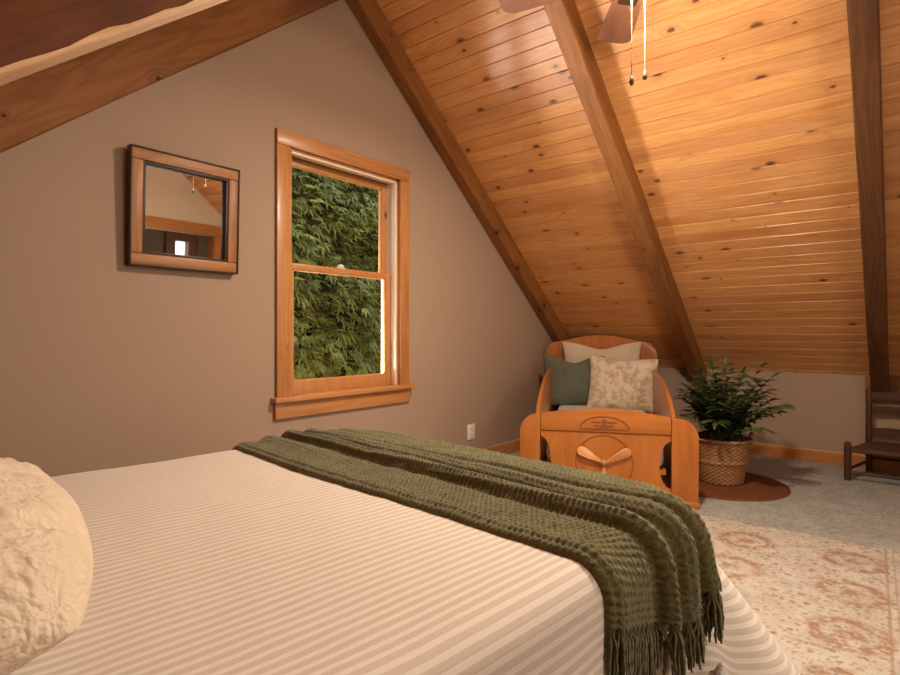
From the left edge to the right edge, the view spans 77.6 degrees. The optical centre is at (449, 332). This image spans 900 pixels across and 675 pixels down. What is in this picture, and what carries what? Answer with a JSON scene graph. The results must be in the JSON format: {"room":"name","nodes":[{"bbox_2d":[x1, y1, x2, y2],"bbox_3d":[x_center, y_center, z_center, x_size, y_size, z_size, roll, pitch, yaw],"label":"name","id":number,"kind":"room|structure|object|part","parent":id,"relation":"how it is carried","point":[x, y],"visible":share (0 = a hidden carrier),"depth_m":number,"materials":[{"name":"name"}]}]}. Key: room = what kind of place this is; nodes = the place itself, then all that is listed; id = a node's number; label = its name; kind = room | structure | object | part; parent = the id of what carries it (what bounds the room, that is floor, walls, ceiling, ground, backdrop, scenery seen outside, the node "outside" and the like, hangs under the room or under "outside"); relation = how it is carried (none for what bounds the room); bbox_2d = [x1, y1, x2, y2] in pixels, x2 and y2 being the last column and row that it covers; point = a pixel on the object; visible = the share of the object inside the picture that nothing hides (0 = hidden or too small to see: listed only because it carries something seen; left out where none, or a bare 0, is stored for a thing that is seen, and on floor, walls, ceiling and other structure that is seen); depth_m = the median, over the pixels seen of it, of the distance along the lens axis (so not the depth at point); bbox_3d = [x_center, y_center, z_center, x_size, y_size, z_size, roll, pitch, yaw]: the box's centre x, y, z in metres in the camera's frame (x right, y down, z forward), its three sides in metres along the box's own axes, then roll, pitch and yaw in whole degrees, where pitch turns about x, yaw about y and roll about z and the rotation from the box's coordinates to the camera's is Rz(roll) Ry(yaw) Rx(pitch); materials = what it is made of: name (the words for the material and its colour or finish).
{"room":"attic bedroom","nodes":[
{"label":"attic bedroom","id":0,"kind":"room"},
{"bbox_2d":[0,0,229,86],"bbox_3d":[-0.054,-1.132,1.079,4.282,2.418,2.962,0,0,39],"label":"ceiling","id":1,"kind":"structure","parent":0,"point":[228,0],"depth_m":2.34,"materials":[{"name":"brown wood"}]},
{"bbox_2d":[0,0,227,85],"bbox_3d":[-0.624,-1.009,1.545,0.125,2.414,2.906,0,0,39],"label":"beam","id":2,"kind":"structure","parent":1,"relation":"attached to","point":[36,35],"depth_m":1.21,"materials":[{"name":"brown wood"}]},
{"bbox_2d":[0,0,337,152],"bbox_3d":[-1.545,-0.985,2.306,0.104,2.464,2.929,0,0,39],"label":"beam","id":3,"kind":"structure","parent":1,"relation":"attached to","point":[32,106],"depth_m":2.42,"materials":[{"name":"brown wood"}]},
{"bbox_2d":[0,0,552,476],"bbox_3d":[-0.612,-0.640,3.665,0.160,3.399,6.274,0,0,39],"label":"wall","id":4,"kind":"structure","parent":0,"point":[106,362],"depth_m":2.83,"materials":[{"name":"beige paint"}]},
{"bbox_2d":[125,144,239,274],"bbox_3d":[-1.261,-0.567,2.681,0.065,0.533,0.522,0,0,39],"label":"wall mirror","id":5,"kind":"object","parent":4,"relation":"attached to","point":[182,213],"visible":1,"depth_m":2.66,"materials":[{"name":"brown wood"}]},
{"bbox_2d":[145,164,223,258],"bbox_3d":[-1.269,-0.568,2.688,0.004,0.394,0.384,3,2,39],"label":"mirror glass","id":6,"kind":"object","parent":5,"relation":"on","point":[184,211],"depth_m":2.68,"materials":[{"name":"silver metal"}]},
{"bbox_2d":[270,127,414,419],"bbox_3d":[-0.679,-0.328,3.546,0.225,1.611,1.121,0,0,39],"label":"window","id":7,"kind":"structure","parent":4,"relation":"in","point":[301,397],"depth_m":3.53,"materials":[{"name":"brown wood"}]},
{"bbox_3d":[-0.932,-0.344,3.125,0.022,1.408,0.087,0,0,39],"label":"casing","id":8,"kind":"part","parent":7,"relation":"part of","materials":[{"name":"brown wood"}]},
{"bbox_3d":[-0.719,-0.704,3.579,0.034,0.663,0.851,0,0,39],"label":"sash","id":9,"kind":"part","parent":7,"relation":"part of","materials":[{"name":"brown wood"}]},
{"bbox_3d":[-0.688,-0.019,3.553,0.034,0.771,0.851,0,0,39],"label":"sash","id":10,"kind":"part","parent":7,"relation":"part of","materials":[{"name":"brown wood"}]},
{"bbox_3d":[-0.625,-1.091,3.502,0.024,0.085,1.061,0,0,39],"label":"head casing","id":11,"kind":"part","parent":7,"relation":"part of","materials":[{"name":"brown wood"}]},
{"bbox_3d":[-0.636,0.372,3.512,0.115,0.028,1.121,0,0,39],"label":"sill","id":12,"kind":"part","parent":7,"relation":"part of","materials":[{"name":"brown wood"}]},
{"bbox_3d":[-0.319,-0.344,3.882,0.022,1.408,0.087,0,0,39],"label":"casing","id":13,"kind":"part","parent":7,"relation":"part of","materials":[{"name":"brown wood"}]},
{"bbox_2d":[467,423,474,440],"bbox_3d":[0.170,0.795,4.495,0.010,0.126,0.100,0,0,39],"label":"wall outlet","id":14,"kind":"object","parent":4,"relation":"attached to","point":[471,427],"visible":1,"depth_m":4.49,"materials":[{"name":"plastic"}]},
{"bbox_2d":[482,438,519,453],"bbox_3d":[-0.559,1.008,3.592,0.014,0.105,6.027,0,0,39],"label":"baseboard","id":15,"kind":"structure","parent":4,"relation":"attached to","point":[512,446],"depth_m":4.89,"materials":[{"name":"brown wood"}]},
{"bbox_2d":[376,0,899,375],"bbox_3d":[1.889,-0.974,3.479,4.282,2.624,3.215,0,0,39],"label":"ceiling","id":16,"kind":"structure","parent":0,"point":[739,136],"depth_m":3.64,"materials":[{"name":"brown wood"}]},
{"bbox_2d":[345,0,569,341],"bbox_3d":[0.391,-0.836,4.697,0.104,2.696,3.221,0,0,39],"label":"beam","id":17,"kind":"structure","parent":16,"relation":"attached to","point":[368,13],"depth_m":4.16,"materials":[{"name":"brown wood"}]},
{"bbox_2d":[498,0,646,85],"bbox_3d":[0.751,-1.624,2.287,1.181,1.262,1.143,0,0,39],"label":"ceiling fan","id":18,"kind":"object","parent":16,"relation":"hanging from","point":[619,23],"visible":1,"depth_m":2.62,"materials":[{"name":"brown wood"}]},
{"bbox_3d":[0.426,-1.513,2.474,0.435,0.007,0.170,0,-11,23],"label":"blade","id":19,"kind":"part","parent":18,"relation":"part of","materials":[{"name":"brown wood"}]},
{"bbox_3d":[0.824,-1.513,2.696,0.170,0.007,0.435,11,1,5],"label":"blade","id":20,"kind":"part","parent":18,"relation":"part of","materials":[{"name":"brown wood"}]},
{"bbox_3d":[0.802,-1.505,2.484,0.080,0.009,0.170,11,1,5],"label":"blade arm","id":21,"kind":"part","parent":18,"relation":"part of","materials":[{"name":"brown metal"}]},
{"bbox_3d":[0.737,-1.250,2.261,0.004,0.413,0.026,0,0,39],"label":"pull chain","id":22,"kind":"part","parent":18,"relation":"part of","materials":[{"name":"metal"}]},
{"bbox_3d":[0.805,-1.278,2.326,0.015,0.356,0.004,0,0,-29],"label":"pull chain","id":23,"kind":"part","parent":18,"relation":"part of","materials":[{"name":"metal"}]},
{"bbox_2d":[543,0,706,387],"bbox_3d":[1.318,-0.837,3.945,0.117,2.694,3.222,0,0,39],"label":"beam","id":24,"kind":"structure","parent":16,"relation":"attached to","point":[564,17],"depth_m":3.66,"materials":[{"name":"brown wood"}]},
{"bbox_2d":[846,0,888,391],"bbox_3d":[2.337,-0.843,3.110,0.118,2.681,3.207,0,0,39],"label":"beam","id":25,"kind":"structure","parent":16,"relation":"attached to","point":[863,16],"depth_m":3.01,"materials":[{"name":"brown wood"}]},
{"bbox_2d":[507,451,899,550],"bbox_3d":[1.872,1.120,1.654,6.572,0.120,6.474,0,0,39],"label":"floor","id":26,"kind":"structure","parent":0,"point":[863,509],"depth_m":3.44,"materials":[{"name":"grey carpet"}]},
{"bbox_2d":[9,449,799,674],"bbox_3d":[-0.430,0.733,1.333,1.826,0.636,2.529,0,0,45],"label":"bedspread","id":27,"kind":"object","parent":26,"relation":"on","point":[231,562],"visible":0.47,"depth_m":0.96,"materials":[{"name":"beige fabric"}]},
{"bbox_2d":[0,457,92,674],"bbox_3d":[-0.875,0.308,0.724,0.680,0.225,0.860,0,0,-40],"label":"pillow","id":28,"kind":"object","parent":27,"relation":"on","point":[46,554],"visible":1,"depth_m":0.66,"materials":[{"name":"beige fabric"}]},
{"bbox_2d":[232,428,724,674],"bbox_3d":[-0.071,0.540,1.710,0.584,0.348,1.659,0,0,-45],"label":"knit throw","id":29,"kind":"object","parent":27,"relation":"on","point":[650,555],"visible":0.98,"depth_m":1.24,"materials":[{"name":"green fabric"}]},
{"bbox_2d":[520,335,699,509],"bbox_3d":[1.190,0.541,4.351,1.086,1.039,1.808,0,0,14],"label":"bed","id":30,"kind":"object","parent":26,"relation":"on","point":[630,444],"visible":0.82,"depth_m":3.51,"materials":[{"name":"orange wood"}]},
{"bbox_3d":[0.519,0.789,3.639,0.135,0.543,0.074,0,0,14],"label":"foot post","id":31,"kind":"part","parent":30,"relation":"part of","materials":[{"name":"orange wood"}]},
{"bbox_3d":[0.775,0.620,4.476,0.023,0.668,1.683,0,0,14],"label":"panel","id":32,"kind":"part","parent":30,"relation":"part of","materials":[{"name":"orange wood"}]},
{"bbox_2d":[543,355,604,405],"bbox_3d":[1.091,0.424,4.934,0.542,0.459,0.203,0,0,10],"label":"cushion","id":33,"kind":"object","parent":30,"relation":"on","point":[570,381],"visible":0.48,"depth_m":4.87,"materials":[{"name":"green fabric"}]},
{"bbox_3d":[0.877,0.769,3.517,0.165,0.062,0.013,29,-7,13],"label":"propeller blade","id":34,"kind":"part","parent":30,"relation":"part of","materials":[{"name":"brown wood"}]},
{"bbox_3d":[1.395,0.472,5.206,0.996,0.901,0.036,0,0,14],"label":"headboard","id":35,"kind":"part","parent":30,"relation":"part of","materials":[{"name":"orange wood"}]},
{"bbox_2d":[562,341,641,362],"bbox_3d":[1.369,0.355,5.064,0.705,0.553,0.201,0,0,21],"label":"cushion","id":36,"kind":"object","parent":30,"relation":"on","point":[573,352],"visible":0.34,"depth_m":5.04,"materials":[{"name":"fabric"}]},
{"bbox_3d":[1.182,0.739,4.367,0.731,0.217,1.675,0,0,14],"label":"mattress","id":37,"kind":"part","parent":30,"relation":"part of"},
{"bbox_3d":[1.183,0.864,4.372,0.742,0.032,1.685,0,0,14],"label":"mattress","id":38,"kind":"part","parent":30,"relation":"part of","materials":[{"name":"white fabric"}]},
{"bbox_3d":[0.968,0.551,3.522,0.789,0.144,0.038,0,0,14],"label":"footboard rail","id":39,"kind":"part","parent":30,"relation":"part of","materials":[{"name":"orange wood"}]},
{"bbox_3d":[0.969,0.819,3.525,0.789,0.387,0.028,0,0,14],"label":"footboard","id":40,"kind":"part","parent":30,"relation":"part of","materials":[{"name":"orange wood"}]},
{"bbox_3d":[1.045,0.767,3.474,0.165,0.062,0.013,-29,7,13],"label":"propeller blade","id":41,"kind":"part","parent":30,"relation":"part of","materials":[{"name":"brown wood"}]},
{"bbox_2d":[587,355,658,413],"bbox_3d":[1.450,0.429,4.713,0.570,0.472,0.211,0,0,23],"label":"cushion","id":42,"kind":"object","parent":30,"relation":"on","point":[617,384],"visible":0.86,"depth_m":4.65,"materials":[{"name":"fabric"}]},
{"bbox_3d":[1.593,0.620,4.269,0.023,0.668,1.683,0,0,14],"label":"panel","id":43,"kind":"part","parent":30,"relation":"part of","materials":[{"name":"orange wood"}]},
{"bbox_3d":[1.431,0.789,3.409,0.159,0.543,0.074,0,0,14],"label":"foot post","id":44,"kind":"part","parent":30,"relation":"part of","materials":[{"name":"orange wood"}]},
{"bbox_2d":[661,472,790,501],"bbox_3d":[1.899,1.051,3.945,0.863,0.014,0.863,0,0,39],"label":"braided rug","id":45,"kind":"object","parent":26,"relation":"on","point":[755,487],"visible":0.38,"depth_m":3.73,"materials":[{"name":"brown fabric"}]},
{"bbox_2d":[698,432,753,485],"bbox_3d":[1.912,0.868,3.961,0.406,0.354,0.410,0,0,39],"label":"wicker basket","id":46,"kind":"object","parent":45,"relation":"on","point":[723,463],"visible":0.78,"depth_m":3.82,"materials":[{"name":"brown wicker"}]},
{"bbox_2d":[671,355,795,441],"bbox_3d":[1.987,0.599,3.951,0.842,0.886,0.864,0,0,39],"label":"potted fern","id":47,"kind":"object","parent":46,"relation":"in","point":[715,417],"visible":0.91,"depth_m":3.87,"materials":[{"name":"green plant"}]},
{"bbox_3d":[1.949,0.560,3.858,0.137,0.566,0.084,0,0,39],"label":"frond stem","id":48,"kind":"part","parent":47,"relation":"part of","materials":[{"name":"green plant"}]},
{"bbox_3d":[2.018,0.662,3.759,0.384,0.365,0.170,0,0,39],"label":"frond stem","id":49,"kind":"part","parent":47,"relation":"part of","materials":[{"name":"green plant"}]},
{"bbox_2d":[699,514,899,674],"bbox_3d":[0.958,1.056,2.109,2.014,0.009,2.406,0,0,37],"label":"area rug","id":50,"kind":"object","parent":26,"relation":"on","point":[832,606],"visible":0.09,"depth_m":2.27,"materials":[{"name":"beige carpet"}]},
{"bbox_2d":[708,661,727,674],"bbox_3d":[0.566,0.869,1.171,0.076,0.363,0.104,0,0,39],"label":"bundle","id":51,"kind":"object","parent":50,"relation":"on","point":[720,669],"visible":1,"depth_m":1.16,"materials":[{"name":"beige fabric"}]},
{"bbox_2d":[844,387,899,480],"bbox_3d":[3.199,0.739,4.052,0.547,0.643,0.494,0,0,39],"label":"chair","id":52,"kind":"object","parent":26,"relation":"on","point":[869,448],"visible":1,"depth_m":4.20,"materials":[{"name":"brown wood"}]},
{"bbox_3d":[2.866,0.921,4.036,0.049,0.278,0.049,0,0,39],"label":"leg","id":53,"kind":"part","parent":52,"relation":"part of","materials":[{"name":"brown wood"}]},
{"bbox_3d":[3.221,0.739,4.306,0.042,0.643,0.070,0,0,39],"label":"post","id":54,"kind":"part","parent":52,"relation":"part of","materials":[{"name":"brown wood"}]},
{"bbox_3d":[3.187,0.845,4.037,0.473,0.044,0.431,0,0,39],"label":"woven seat","id":55,"kind":"part","parent":52,"relation":"part of","materials":[{"name":"brown wicker"}]},
{"bbox_2d":[657,367,899,457],"bbox_3d":[2.927,0.691,4.729,4.002,0.738,0.100,0,0,39],"label":"wall","id":56,"kind":"structure","parent":0,"point":[829,412],"depth_m":4.62,"materials":[{"name":"beige paint"}]},
{"bbox_2d":[749,442,899,471],"bbox_3d":[2.891,1.008,4.684,4.002,0.105,0.014,0,0,39],"label":"baseboard","id":57,"kind":"structure","parent":56,"relation":"attached to","point":[771,450],"depth_m":4.59,"materials":[{"name":"brown wood"}]},
{"bbox_2d":[865,375,899,403],"bbox_3d":[3.847,0.435,3.905,1.535,0.215,0.021,0,0,39],"label":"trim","id":58,"kind":"structure","parent":56,"relation":"attached to","point":[894,381],"depth_m":4.28,"materials":[{"name":"brown wood"}]},
{"label":"outside","id":59,"kind":"structure","parent":0,"visible":0},
{"bbox_3d":[-4.866,1.750,9.088,12.998,0.300,20.000,0,0,39],"label":"ground","id":60,"kind":"structure","parent":59,"visible":0},
{"bbox_2d":[292,168,380,379],"bbox_3d":[-1.498,-0.694,5.897,1.777,5.511,4.901,0,0,39],"label":"foliage","id":61,"kind":"object","parent":60,"relation":"on","point":[337,318],"visible":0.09,"depth_m":5.62,"materials":[{"name":"green plant"}]}
]}

